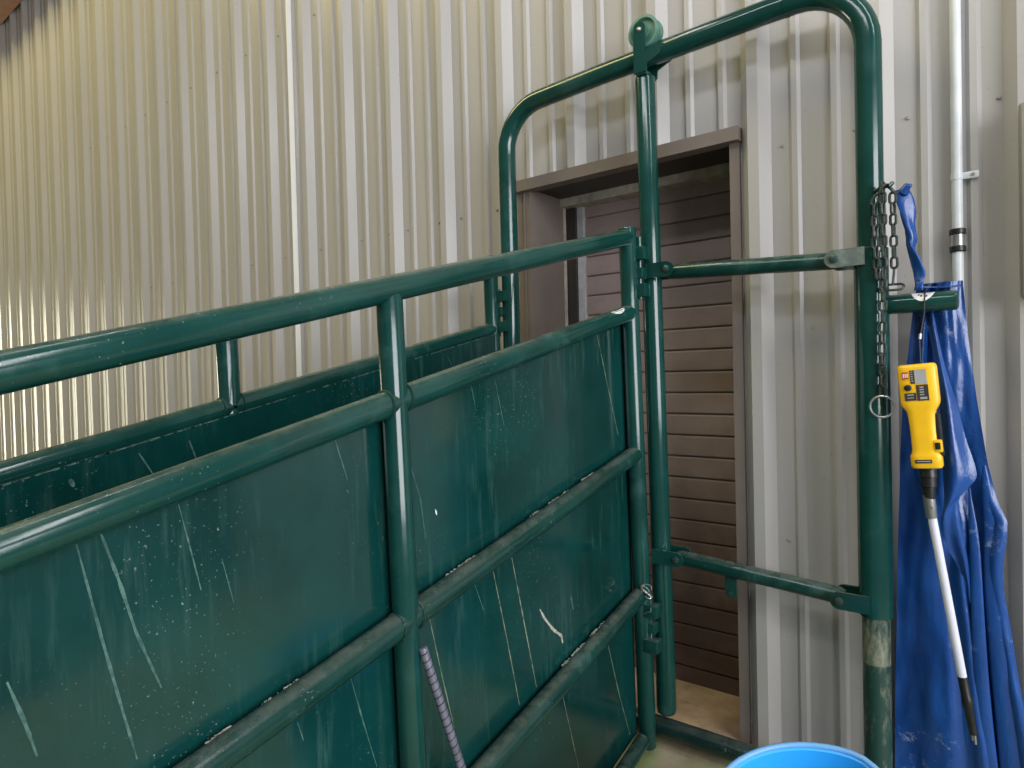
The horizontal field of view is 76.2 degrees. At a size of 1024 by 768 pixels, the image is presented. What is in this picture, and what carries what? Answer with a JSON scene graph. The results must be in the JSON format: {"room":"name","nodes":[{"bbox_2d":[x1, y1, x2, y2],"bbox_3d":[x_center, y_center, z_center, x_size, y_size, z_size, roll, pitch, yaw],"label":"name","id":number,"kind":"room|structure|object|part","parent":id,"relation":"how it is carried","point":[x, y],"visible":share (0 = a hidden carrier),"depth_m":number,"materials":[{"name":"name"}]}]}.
{"room":"livestock handling barn","nodes":[
{"label":"livestock handling barn","id":0,"kind":"room"},
{"bbox_2d":[0,0,1023,767],"bbox_3d":[-2.209,-1.391,4.015,11.592,4.900,0.030,-1,1,38],"label":"wall","id":1,"kind":"structure","parent":0,"point":[145,173],"depth_m":2.47,"materials":[{"name":"metal"}]},
{"bbox_2d":[0,0,21,24],"bbox_3d":[-2.361,-3.317,3.847,11.600,0.335,0.308,-1,1,38],"label":"trim","id":2,"kind":"structure","parent":1,"relation":"attached to","point":[6,6],"depth_m":5.43,"materials":[{"name":"brown wood"}]},
{"bbox_2d":[285,0,301,376],"bbox_3d":[-1.051,-1.403,3.108,0.004,4.900,0.034,-1,1,38],"label":"trim","id":3,"kind":"structure","parent":1,"relation":"attached to","point":[287,2],"depth_m":3.11,"materials":[{"name":"white metal"}]},
{"bbox_2d":[516,125,751,743],"bbox_3d":[0.447,0.156,2.191,0.815,1.778,0.346,-1,1,38],"label":"door","id":4,"kind":"structure","parent":1,"relation":"in","point":[700,199],"depth_m":2.19,"materials":[{"name":"brown paint"}]},
{"bbox_3d":[0.543,0.182,2.269,0.660,1.718,0.026,-1,1,38],"label":"slat panel","id":5,"kind":"part","parent":4,"relation":"part of","materials":[{"name":"brown paint"}]},
{"bbox_2d":[949,0,978,287],"bbox_3d":[1.046,-0.436,1.511,0.058,2.880,0.034,-1,1,38],"label":"conduit","id":6,"kind":"object","parent":1,"relation":"attached to","point":[957,233],"visible":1,"depth_m":1.51,"materials":[{"name":"metal"}]},
{"bbox_2d":[1019,103,1023,298],"bbox_3d":[1.160,-0.397,1.377,0.140,0.420,0.039,-1,1,38],"label":"junction box","id":7,"kind":"object","parent":1,"relation":"attached to","point":[1021,106],"visible":1,"depth_m":1.41,"materials":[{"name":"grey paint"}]},
{"bbox_2d":[613,667,752,767],"bbox_3d":[-3.546,1.702,2.260,11.600,1.156,5.500,-1,1,38],"label":"floor","id":8,"kind":"structure","parent":0,"point":[715,711],"depth_m":1.98,"materials":[{"name":"concrete"}]},
{"bbox_2d":[0,277,508,527],"bbox_3d":[-0.601,0.568,1.489,0.087,1.900,1.945,-1,1,38],"label":"panel","id":9,"kind":"object","parent":8,"relation":"on","point":[34,483],"visible":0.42,"depth_m":1.42,"materials":[{"name":"green metal"}]},
{"bbox_3d":[-0.617,0.592,1.495,0.053,1.422,0.078,-1,1,38],"label":"post","id":10,"kind":"part","parent":9,"relation":"part of","materials":[{"name":"green metal"}]},
{"bbox_3d":[-0.635,0.051,1.480,0.047,0.465,1.877,-1,1,38],"label":"rail","id":11,"kind":"part","parent":9,"relation":"part of","materials":[{"name":"green metal"}]},
{"bbox_3d":[-0.046,0.324,2.230,0.049,1.466,0.082,-1,1,38],"label":"post","id":12,"kind":"part","parent":9,"relation":"part of","materials":[{"name":"green metal"}]},
{"bbox_2d":[0,226,661,767],"bbox_3d":[-0.190,0.546,1.146,0.092,1.930,1.913,-1,1,38],"label":"panel","id":13,"kind":"object","parent":8,"relation":"on","point":[271,599],"visible":1,"depth_m":1.12,"materials":[{"name":"green metal"}]},
{"bbox_3d":[-0.227,-0.162,1.132,0.047,0.502,1.845,-1,1,38],"label":"rail","id":14,"kind":"part","parent":13,"relation":"part of","materials":[{"name":"green metal"}]},
{"bbox_3d":[-0.221,0.037,1.135,0.047,0.474,1.845,-1,1,38],"label":"rail","id":15,"kind":"part","parent":13,"relation":"part of","materials":[{"name":"green metal"}]},
{"bbox_3d":[-0.183,0.568,1.168,0.063,1.456,0.079,-1,1,38],"label":"post","id":16,"kind":"part","parent":13,"relation":"part of","materials":[{"name":"green metal"}]},
{"bbox_3d":[-0.208,0.429,1.139,0.047,0.452,1.844,-1,1,38],"label":"rail","id":17,"kind":"part","parent":13,"relation":"part of","materials":[{"name":"green metal"}]},
{"bbox_3d":[-0.195,0.841,1.144,0.047,0.464,1.845,-1,1,38],"label":"rail","id":18,"kind":"part","parent":13,"relation":"part of","materials":[{"name":"green metal"}]},
{"bbox_3d":[-0.181,1.255,1.148,0.041,0.458,1.843,-1,1,38],"label":"rail","id":19,"kind":"part","parent":13,"relation":"part of","materials":[{"name":"green metal"}]},
{"bbox_3d":[0.360,0.304,1.870,0.085,1.498,0.050,-2,1,-28],"label":"post","id":20,"kind":"part","parent":13,"relation":"part of","materials":[{"name":"green metal"}]},
{"bbox_2d":[419,645,466,767],"bbox_3d":[-0.047,0.856,1.209,0.235,0.785,0.019,-2,1,-23],"label":"stick","id":21,"kind":"object","parent":8,"relation":"on","point":[425,655],"visible":1,"depth_m":1.17,"materials":[{"name":"grey metal"}]},
{"bbox_2d":[498,0,958,767],"bbox_3d":[0.482,0.023,1.837,1.286,2.019,0.088,-1,1,38],"label":"frame","id":22,"kind":"object","parent":8,"relation":"on","point":[873,597],"visible":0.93,"depth_m":1.54,"materials":[{"name":"green metal"}]},
{"bbox_2d":[628,14,691,716],"bbox_3d":[0.428,-0.048,1.882,0.144,2.018,0.089,-1,1,38],"label":"post","id":23,"kind":"object","parent":22,"relation":"attached to","point":[646,29],"visible":0.96,"depth_m":1.87,"materials":[{"name":"green metal"}]},
{"bbox_3d":[0.418,0.034,1.896,0.085,1.854,0.057,-1,1,38],"label":"post","id":24,"kind":"part","parent":23,"relation":"part of","materials":[{"name":"green metal"}]},
{"bbox_2d":[666,253,839,278],"bbox_3d":[0.622,-0.310,1.724,0.451,0.064,0.043,-1,1,38],"label":"bar","id":25,"kind":"object","parent":22,"relation":"attached to","point":[803,262],"visible":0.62,"depth_m":1.70,"materials":[{"name":"green metal"}]},
{"bbox_2d":[677,550,846,601],"bbox_3d":[0.647,0.528,1.735,0.439,0.109,0.043,-1,1,38],"label":"bar","id":26,"kind":"object","parent":22,"relation":"attached to","point":[732,571],"visible":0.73,"depth_m":1.72,"materials":[{"name":"green metal"}]},
{"bbox_2d":[870,183,886,280],"bbox_3d":[0.841,-0.346,1.495,0.020,0.219,0.037,-2,1,-33],"label":"chain","id":27,"kind":"object","parent":22,"relation":"hanging from","point":[874,206],"visible":1,"depth_m":1.50,"materials":[{"name":"metal"}]},
{"bbox_2d":[869,180,895,417],"bbox_3d":[0.846,-0.192,1.497,0.054,0.543,0.019,-1,1,38],"label":"chain","id":28,"kind":"object","parent":22,"relation":"hanging from","point":[882,204],"visible":1,"depth_m":1.49,"materials":[{"name":"metal"}]},
{"bbox_2d":[879,187,905,291],"bbox_3d":[0.867,-0.336,1.491,0.053,0.248,0.020,-1,1,38],"label":"chain","id":29,"kind":"object","parent":22,"relation":"hanging from","point":[892,204],"visible":0.99,"depth_m":1.48,"materials":[{"name":"metal"}]},
{"bbox_3d":[0.921,-0.186,1.496,0.171,0.045,0.045,-1,1,38],"label":"stub arm","id":30,"kind":"part","parent":22,"relation":"part of","materials":[{"name":"green metal"}]},
{"bbox_2d":[897,290,976,744],"bbox_3d":[0.929,0.283,1.442,0.104,0.989,0.120,-2,1,-12],"label":"cattle prod","id":31,"kind":"object","parent":22,"relation":"hanging from","point":[919,390],"visible":0.99,"depth_m":1.43,"materials":[{"name":"yellow plastic"}]},
{"bbox_2d":[895,183,1023,767],"bbox_3d":[1.011,0.338,1.466,0.280,1.587,0.102,-1,1,33],"label":"tarp","id":32,"kind":"object","parent":22,"relation":"hanging from","point":[932,731],"visible":0.89,"depth_m":1.48,"materials":[{"name":"blue plastic"}]},
{"bbox_2d":[725,742,878,767],"bbox_3d":[0.542,0.951,1.093,0.391,0.534,0.445,-1,1,38],"label":"tub","id":33,"kind":"object","parent":8,"relation":"on","point":[786,754],"visible":1,"depth_m":1.24,"materials":[{"name":"blue plastic"}]}
]}

